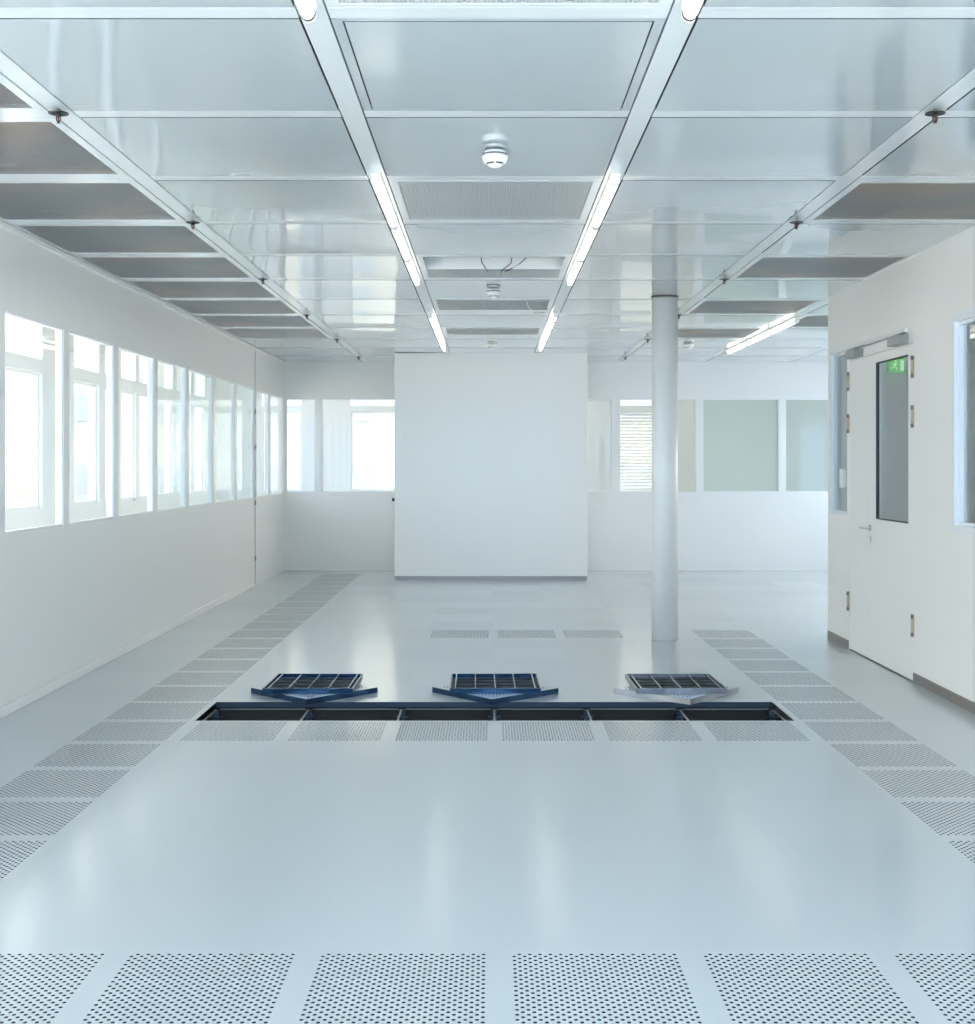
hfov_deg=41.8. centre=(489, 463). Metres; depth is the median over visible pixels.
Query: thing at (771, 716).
pedestal
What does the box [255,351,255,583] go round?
trim
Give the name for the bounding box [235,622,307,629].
floor panel
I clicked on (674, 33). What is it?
ceiling grid
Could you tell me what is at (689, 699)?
perforated panel
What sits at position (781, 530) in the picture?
wall
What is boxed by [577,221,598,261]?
ceiling lamp
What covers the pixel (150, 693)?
floor panel
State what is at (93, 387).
window
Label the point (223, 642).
floor panel
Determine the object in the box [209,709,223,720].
pedestal
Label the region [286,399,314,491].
window
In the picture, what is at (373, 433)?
window
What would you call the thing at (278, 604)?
floor panel
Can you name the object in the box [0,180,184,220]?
ceiling panel
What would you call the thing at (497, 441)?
wall
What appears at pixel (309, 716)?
pedestal
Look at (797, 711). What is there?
floor panel
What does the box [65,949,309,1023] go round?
floor panel
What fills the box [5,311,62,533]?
window
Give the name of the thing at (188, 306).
air vent
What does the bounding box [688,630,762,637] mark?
floor panel
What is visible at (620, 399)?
window
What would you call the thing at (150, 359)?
window
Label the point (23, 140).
air vent
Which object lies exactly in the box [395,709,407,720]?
pedestal
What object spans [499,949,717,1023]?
floor panel
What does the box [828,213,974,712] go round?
wall
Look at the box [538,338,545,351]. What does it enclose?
ceiling lamp
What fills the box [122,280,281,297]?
air vent
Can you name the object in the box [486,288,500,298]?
smoke detector
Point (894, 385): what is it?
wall
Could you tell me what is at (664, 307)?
round column
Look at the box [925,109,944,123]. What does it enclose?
sprinkler head
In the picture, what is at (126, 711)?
floor panel
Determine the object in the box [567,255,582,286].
ceiling lamp
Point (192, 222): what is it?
sprinkler head
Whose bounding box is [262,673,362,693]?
floor panel
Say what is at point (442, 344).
ceiling lamp
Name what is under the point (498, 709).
stringer
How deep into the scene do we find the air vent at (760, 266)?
9.50 m
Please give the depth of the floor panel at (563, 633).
11.53 m
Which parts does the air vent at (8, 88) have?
perforated plate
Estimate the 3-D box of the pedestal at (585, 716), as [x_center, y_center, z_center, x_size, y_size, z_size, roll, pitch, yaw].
[0.628,1.806,8.260,0.100,0.419,0.100,0,0,0]
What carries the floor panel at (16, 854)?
in the floor at (205, 845)
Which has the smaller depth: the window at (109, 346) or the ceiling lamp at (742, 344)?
the window at (109, 346)
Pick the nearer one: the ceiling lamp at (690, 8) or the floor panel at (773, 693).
the ceiling lamp at (690, 8)
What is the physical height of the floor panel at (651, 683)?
0.036 m
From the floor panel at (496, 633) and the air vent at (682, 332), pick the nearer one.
the floor panel at (496, 633)
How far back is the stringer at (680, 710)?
8.05 m
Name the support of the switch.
attached to the window at (835, 356)
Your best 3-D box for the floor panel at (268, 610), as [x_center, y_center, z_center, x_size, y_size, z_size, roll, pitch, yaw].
[-2.072,1.562,13.360,0.600,0.035,0.600,0,0,0]
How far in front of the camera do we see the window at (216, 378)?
14.84 m
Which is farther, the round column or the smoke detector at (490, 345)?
the smoke detector at (490, 345)
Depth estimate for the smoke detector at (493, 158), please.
5.94 m
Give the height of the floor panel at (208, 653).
0.035 m
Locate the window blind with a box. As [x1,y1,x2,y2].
[620,411,651,489]
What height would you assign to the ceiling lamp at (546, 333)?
0.064 m
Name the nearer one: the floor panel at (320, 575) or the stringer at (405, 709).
the stringer at (405, 709)
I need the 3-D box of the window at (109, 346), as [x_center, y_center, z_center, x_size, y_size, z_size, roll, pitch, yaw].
[-3.000,-0.254,9.542,0.044,1.373,1.078,0,0,0]
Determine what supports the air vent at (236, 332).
attached to the ceiling at (89, 64)
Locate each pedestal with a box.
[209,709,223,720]
[304,709,315,720]
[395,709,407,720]
[488,709,500,720]
[580,709,593,720]
[673,709,684,720]
[765,709,779,720]
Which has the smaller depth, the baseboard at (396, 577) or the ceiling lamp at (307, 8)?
the ceiling lamp at (307, 8)
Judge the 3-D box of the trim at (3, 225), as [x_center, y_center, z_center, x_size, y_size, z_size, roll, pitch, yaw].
[-2.955,-1.446,8.229,0.030,0.032,20.339,0,0,0]
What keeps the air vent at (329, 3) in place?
attached to the ceiling at (89, 64)
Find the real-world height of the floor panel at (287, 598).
0.035 m
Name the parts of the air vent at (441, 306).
perforated plate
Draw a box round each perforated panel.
[251,684,377,704]
[432,684,557,704]
[614,685,738,704]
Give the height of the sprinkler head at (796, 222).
0.057 m
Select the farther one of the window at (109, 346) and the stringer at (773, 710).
the window at (109, 346)
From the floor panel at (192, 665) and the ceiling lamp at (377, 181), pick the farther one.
the floor panel at (192, 665)
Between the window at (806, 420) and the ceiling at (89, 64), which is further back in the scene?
the window at (806, 420)
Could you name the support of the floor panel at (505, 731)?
in the floor at (205, 845)
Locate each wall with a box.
[0,164,283,706]
[5,322,216,530]
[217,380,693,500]
[284,361,827,570]
[395,353,586,575]
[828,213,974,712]
[840,323,974,522]
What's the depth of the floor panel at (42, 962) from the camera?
3.81 m
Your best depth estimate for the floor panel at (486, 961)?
3.76 m
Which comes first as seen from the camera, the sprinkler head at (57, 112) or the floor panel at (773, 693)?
the sprinkler head at (57, 112)
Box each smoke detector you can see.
[482,149,507,167]
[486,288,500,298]
[487,343,496,348]
[684,343,693,348]
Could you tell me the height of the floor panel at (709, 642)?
0.035 m
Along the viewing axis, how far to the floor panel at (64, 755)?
6.75 m
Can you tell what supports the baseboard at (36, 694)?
attached to the wall at (72, 595)
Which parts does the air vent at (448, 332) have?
perforated plate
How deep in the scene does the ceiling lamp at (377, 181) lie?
6.85 m
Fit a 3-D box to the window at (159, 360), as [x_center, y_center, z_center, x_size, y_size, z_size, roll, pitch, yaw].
[-3.000,-0.254,11.928,0.044,1.373,1.078,0,0,0]
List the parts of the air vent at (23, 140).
perforated plate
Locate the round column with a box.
[651,295,678,640]
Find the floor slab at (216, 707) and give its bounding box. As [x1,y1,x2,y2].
[0,707,972,1020]
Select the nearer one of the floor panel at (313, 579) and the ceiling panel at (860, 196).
the ceiling panel at (860, 196)
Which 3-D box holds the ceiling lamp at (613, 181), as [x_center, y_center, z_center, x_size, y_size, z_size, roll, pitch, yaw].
[0.633,-1.433,7.030,0.052,0.064,1.212,0,0,0]
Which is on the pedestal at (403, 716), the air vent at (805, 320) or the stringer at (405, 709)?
the stringer at (405, 709)
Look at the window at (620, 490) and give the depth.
19.88 m
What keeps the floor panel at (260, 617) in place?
in the floor at (205, 845)
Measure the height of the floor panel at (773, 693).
0.035 m
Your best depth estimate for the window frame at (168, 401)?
17.07 m
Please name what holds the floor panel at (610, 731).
in the floor at (205, 845)
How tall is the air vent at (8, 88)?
0.075 m
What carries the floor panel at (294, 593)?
in the floor at (205, 845)
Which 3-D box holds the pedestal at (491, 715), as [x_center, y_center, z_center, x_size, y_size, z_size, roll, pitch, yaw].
[0.028,1.806,8.260,0.100,0.419,0.100,0,0,0]
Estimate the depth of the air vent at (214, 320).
13.09 m
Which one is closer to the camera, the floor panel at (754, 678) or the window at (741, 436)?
the floor panel at (754, 678)
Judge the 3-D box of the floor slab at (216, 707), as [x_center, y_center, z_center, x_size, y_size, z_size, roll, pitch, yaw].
[0.890,2.040,8.955,10.480,0.050,21.990,0,0,0]
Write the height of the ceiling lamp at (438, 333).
0.064 m
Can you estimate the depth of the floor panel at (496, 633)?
11.53 m
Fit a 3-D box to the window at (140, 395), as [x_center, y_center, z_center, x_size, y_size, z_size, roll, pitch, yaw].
[-4.305,-0.485,15.740,0.050,1.820,0.600,0,0,0]
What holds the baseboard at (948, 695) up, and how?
attached to the wall at (920, 293)
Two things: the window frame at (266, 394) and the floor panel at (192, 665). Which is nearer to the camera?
the floor panel at (192, 665)
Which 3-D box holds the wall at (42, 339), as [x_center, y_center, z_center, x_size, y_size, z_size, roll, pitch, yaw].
[-4.310,-0.165,8.955,0.120,3.420,21.790,0,0,0]
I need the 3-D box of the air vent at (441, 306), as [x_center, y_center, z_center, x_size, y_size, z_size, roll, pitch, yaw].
[0.028,-1.502,11.950,1.104,0.075,1.092,0,0,0]
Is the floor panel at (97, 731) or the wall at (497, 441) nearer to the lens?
the floor panel at (97, 731)
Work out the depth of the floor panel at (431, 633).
11.53 m
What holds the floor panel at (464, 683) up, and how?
on the perforated panel at (491, 699)
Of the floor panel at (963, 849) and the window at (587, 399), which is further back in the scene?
the window at (587, 399)
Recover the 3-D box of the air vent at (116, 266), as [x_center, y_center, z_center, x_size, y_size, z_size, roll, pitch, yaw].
[-2.400,-1.502,9.550,1.120,0.075,1.092,0,0,0]
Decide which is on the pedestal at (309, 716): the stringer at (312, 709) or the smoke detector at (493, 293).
the stringer at (312, 709)
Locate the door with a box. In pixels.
[845,328,913,681]
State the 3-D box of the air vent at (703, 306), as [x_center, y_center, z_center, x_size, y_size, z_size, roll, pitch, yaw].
[2.448,-1.502,11.950,1.104,0.075,1.092,0,0,0]
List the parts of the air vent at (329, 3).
perforated plate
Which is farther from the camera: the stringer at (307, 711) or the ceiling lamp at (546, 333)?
the ceiling lamp at (546, 333)
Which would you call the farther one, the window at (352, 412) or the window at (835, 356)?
the window at (352, 412)
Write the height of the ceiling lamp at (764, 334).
0.064 m
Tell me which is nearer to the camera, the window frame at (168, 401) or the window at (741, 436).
the window frame at (168, 401)
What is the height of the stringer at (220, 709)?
0.004 m
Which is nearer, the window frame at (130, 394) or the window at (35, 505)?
the window at (35, 505)
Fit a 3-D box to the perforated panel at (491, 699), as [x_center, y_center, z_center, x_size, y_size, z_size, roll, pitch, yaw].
[0.035,1.526,8.585,0.603,0.036,0.603,0,0,-42]
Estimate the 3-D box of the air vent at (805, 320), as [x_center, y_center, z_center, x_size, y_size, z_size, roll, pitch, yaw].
[3.658,-1.502,13.150,1.104,0.075,1.092,0,0,0]
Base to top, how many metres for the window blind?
1.222 m
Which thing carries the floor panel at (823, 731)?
in the floor at (205, 845)
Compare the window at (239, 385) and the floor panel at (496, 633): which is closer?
the floor panel at (496, 633)
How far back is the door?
9.87 m
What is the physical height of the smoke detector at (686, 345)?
0.078 m
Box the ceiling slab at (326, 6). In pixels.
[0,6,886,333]
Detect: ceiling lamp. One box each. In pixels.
[295,0,316,23]
[370,173,397,229]
[390,221,410,261]
[405,255,419,286]
[428,312,437,330]
[434,327,441,341]
[439,337,445,351]
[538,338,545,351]
[542,327,551,341]
[547,312,557,330]
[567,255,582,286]
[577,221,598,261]
[591,173,620,229]
[681,0,702,23]
[726,341,745,354]
[745,330,769,345]
[768,317,798,334]
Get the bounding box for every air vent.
[0,72,46,110]
[0,101,128,175]
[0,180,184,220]
[9,213,225,253]
[73,256,257,277]
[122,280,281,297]
[162,299,301,313]
[192,315,318,326]
[218,328,332,337]
[324,0,672,6]
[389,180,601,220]
[416,256,571,277]
[432,300,554,313]
[442,328,542,337]
[678,328,765,337]
[683,299,823,313]
[730,256,910,277]
[789,315,827,326]
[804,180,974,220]
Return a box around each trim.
[0,0,974,361]
[0,220,285,363]
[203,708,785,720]
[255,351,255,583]
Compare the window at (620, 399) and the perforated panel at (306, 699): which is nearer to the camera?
the perforated panel at (306, 699)
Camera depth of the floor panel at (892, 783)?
6.17 m
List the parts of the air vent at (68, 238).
perforated plate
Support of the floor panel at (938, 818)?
in the floor at (205, 845)
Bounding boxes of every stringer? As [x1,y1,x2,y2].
[202,709,216,720]
[220,709,305,709]
[299,709,309,720]
[312,709,397,709]
[405,709,490,709]
[498,709,583,709]
[590,709,675,709]
[679,709,689,720]
[683,709,768,709]
[772,709,786,720]
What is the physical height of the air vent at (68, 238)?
0.075 m
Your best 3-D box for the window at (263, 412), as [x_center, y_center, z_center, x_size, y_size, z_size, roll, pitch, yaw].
[-3.240,-0.340,19.905,0.620,1.530,0.050,0,0,0]
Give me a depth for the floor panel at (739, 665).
9.75 m
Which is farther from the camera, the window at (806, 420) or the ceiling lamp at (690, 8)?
the window at (806, 420)
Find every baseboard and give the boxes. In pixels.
[0,581,253,718]
[395,576,586,579]
[827,630,848,648]
[913,673,974,714]
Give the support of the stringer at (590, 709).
on the pedestal at (585, 716)
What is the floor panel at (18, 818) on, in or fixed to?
in the floor at (205, 845)
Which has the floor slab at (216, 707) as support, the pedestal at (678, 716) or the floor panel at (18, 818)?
the pedestal at (678, 716)
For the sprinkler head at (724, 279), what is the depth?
10.03 m
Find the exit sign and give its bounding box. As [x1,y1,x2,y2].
[888,358,904,372]
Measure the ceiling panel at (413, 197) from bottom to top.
0.075 m
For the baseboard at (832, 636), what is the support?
attached to the wall at (920, 293)
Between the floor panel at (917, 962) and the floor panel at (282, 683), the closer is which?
the floor panel at (917, 962)
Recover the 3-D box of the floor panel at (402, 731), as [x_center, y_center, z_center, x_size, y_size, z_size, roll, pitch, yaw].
[-0.272,1.562,7.360,0.600,0.035,0.600,0,0,0]
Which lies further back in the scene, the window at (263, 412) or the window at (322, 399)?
the window at (263, 412)
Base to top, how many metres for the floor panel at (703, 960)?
0.035 m
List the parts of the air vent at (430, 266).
perforated plate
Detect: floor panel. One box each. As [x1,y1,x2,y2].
[0,768,139,799]
[0,800,102,837]
[0,838,59,885]
[0,949,120,1023]
[23,743,168,767]
[62,721,193,742]
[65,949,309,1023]
[95,702,215,720]
[125,686,233,701]
[149,672,249,685]
[170,721,293,742]
[171,659,264,671]
[191,648,277,658]
[208,638,288,647]
[223,630,297,637]
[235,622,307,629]
[247,614,316,621]
[260,608,323,613]
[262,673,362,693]
[269,602,330,607]
[278,596,336,601]
[278,721,393,742]
[283,949,499,1023]
[287,591,342,595]
[295,586,348,590]
[303,582,353,585]
[309,578,357,581]
[315,574,362,577]
[387,721,494,742]
[426,630,492,637]
[450,673,540,693]
[493,630,560,637]
[495,721,602,742]
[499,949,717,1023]
[558,630,627,637]
[595,721,711,742]
[625,673,726,693]
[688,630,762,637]
[688,949,934,1023]
[695,721,819,742]
[697,638,778,647]
[709,648,795,658]
[722,659,816,671]
[737,672,838,685]
[754,686,863,701]
[772,702,893,720]
[795,721,927,742]
[821,743,967,767]
[851,768,974,799]
[876,949,974,1023]
[889,800,974,837]
[934,838,974,872]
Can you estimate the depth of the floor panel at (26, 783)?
6.16 m
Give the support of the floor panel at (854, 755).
in the floor at (205, 845)
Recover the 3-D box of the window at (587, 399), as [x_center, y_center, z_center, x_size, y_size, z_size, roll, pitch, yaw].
[1.210,-0.260,18.430,1.100,1.346,0.044,0,0,0]
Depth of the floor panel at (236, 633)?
11.53 m
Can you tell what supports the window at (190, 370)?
in the wall at (72, 595)
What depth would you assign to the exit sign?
11.10 m
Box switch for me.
[839,469,845,487]
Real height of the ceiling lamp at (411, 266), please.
0.064 m
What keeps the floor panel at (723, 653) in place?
in the floor at (205, 845)
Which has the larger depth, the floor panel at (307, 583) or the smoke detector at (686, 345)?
the floor panel at (307, 583)
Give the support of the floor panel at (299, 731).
in the floor at (205, 845)
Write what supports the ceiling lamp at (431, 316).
attached to the ceiling at (89, 64)
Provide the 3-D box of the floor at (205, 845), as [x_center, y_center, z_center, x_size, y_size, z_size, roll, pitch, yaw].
[1.528,1.562,8.260,9.000,0.035,20.400,0,0,0]
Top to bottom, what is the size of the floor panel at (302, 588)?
0.035 m
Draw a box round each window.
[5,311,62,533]
[5,315,651,507]
[5,350,38,511]
[69,331,112,524]
[74,367,95,504]
[119,347,152,516]
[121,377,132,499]
[139,382,146,497]
[158,359,184,511]
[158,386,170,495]
[189,369,211,506]
[194,395,202,492]
[215,377,233,502]
[237,384,252,499]
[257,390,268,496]
[262,411,301,490]
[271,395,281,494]
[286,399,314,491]
[322,399,394,491]
[351,411,394,490]
[587,399,611,491]
[620,399,695,491]
[620,490,651,490]
[703,399,778,491]
[785,399,827,491]
[830,348,847,516]
[951,308,974,535]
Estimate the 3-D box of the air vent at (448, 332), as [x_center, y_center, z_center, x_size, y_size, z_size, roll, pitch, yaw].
[0.028,-1.502,14.350,1.104,0.075,1.092,0,0,0]
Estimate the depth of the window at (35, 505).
12.07 m
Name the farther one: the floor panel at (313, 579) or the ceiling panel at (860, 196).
the floor panel at (313, 579)
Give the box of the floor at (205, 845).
[0,571,974,948]
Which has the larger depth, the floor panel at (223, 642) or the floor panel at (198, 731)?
the floor panel at (223, 642)
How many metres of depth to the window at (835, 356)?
11.12 m
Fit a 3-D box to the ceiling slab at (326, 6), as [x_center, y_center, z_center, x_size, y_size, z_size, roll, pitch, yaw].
[1.550,-1.915,8.210,9.160,0.080,20.500,0,0,0]
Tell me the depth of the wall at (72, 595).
10.03 m
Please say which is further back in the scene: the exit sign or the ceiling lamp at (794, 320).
the ceiling lamp at (794, 320)
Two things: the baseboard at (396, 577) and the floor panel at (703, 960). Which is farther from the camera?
the baseboard at (396, 577)
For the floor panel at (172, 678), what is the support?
in the floor at (205, 845)
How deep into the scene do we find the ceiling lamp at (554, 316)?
12.64 m
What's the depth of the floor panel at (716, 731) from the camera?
7.32 m
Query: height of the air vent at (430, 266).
0.230 m
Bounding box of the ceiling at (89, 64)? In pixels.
[0,0,974,361]
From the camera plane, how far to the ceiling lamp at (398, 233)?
8.20 m
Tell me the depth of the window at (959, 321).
8.16 m
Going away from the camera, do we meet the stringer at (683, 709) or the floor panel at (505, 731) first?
the floor panel at (505, 731)
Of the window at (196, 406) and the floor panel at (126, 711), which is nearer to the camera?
the floor panel at (126, 711)
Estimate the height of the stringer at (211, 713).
0.006 m
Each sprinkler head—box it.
[48,109,68,123]
[186,220,199,229]
[719,277,728,284]
[790,220,802,229]
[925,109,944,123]
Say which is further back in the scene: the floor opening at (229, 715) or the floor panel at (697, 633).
the floor panel at (697, 633)

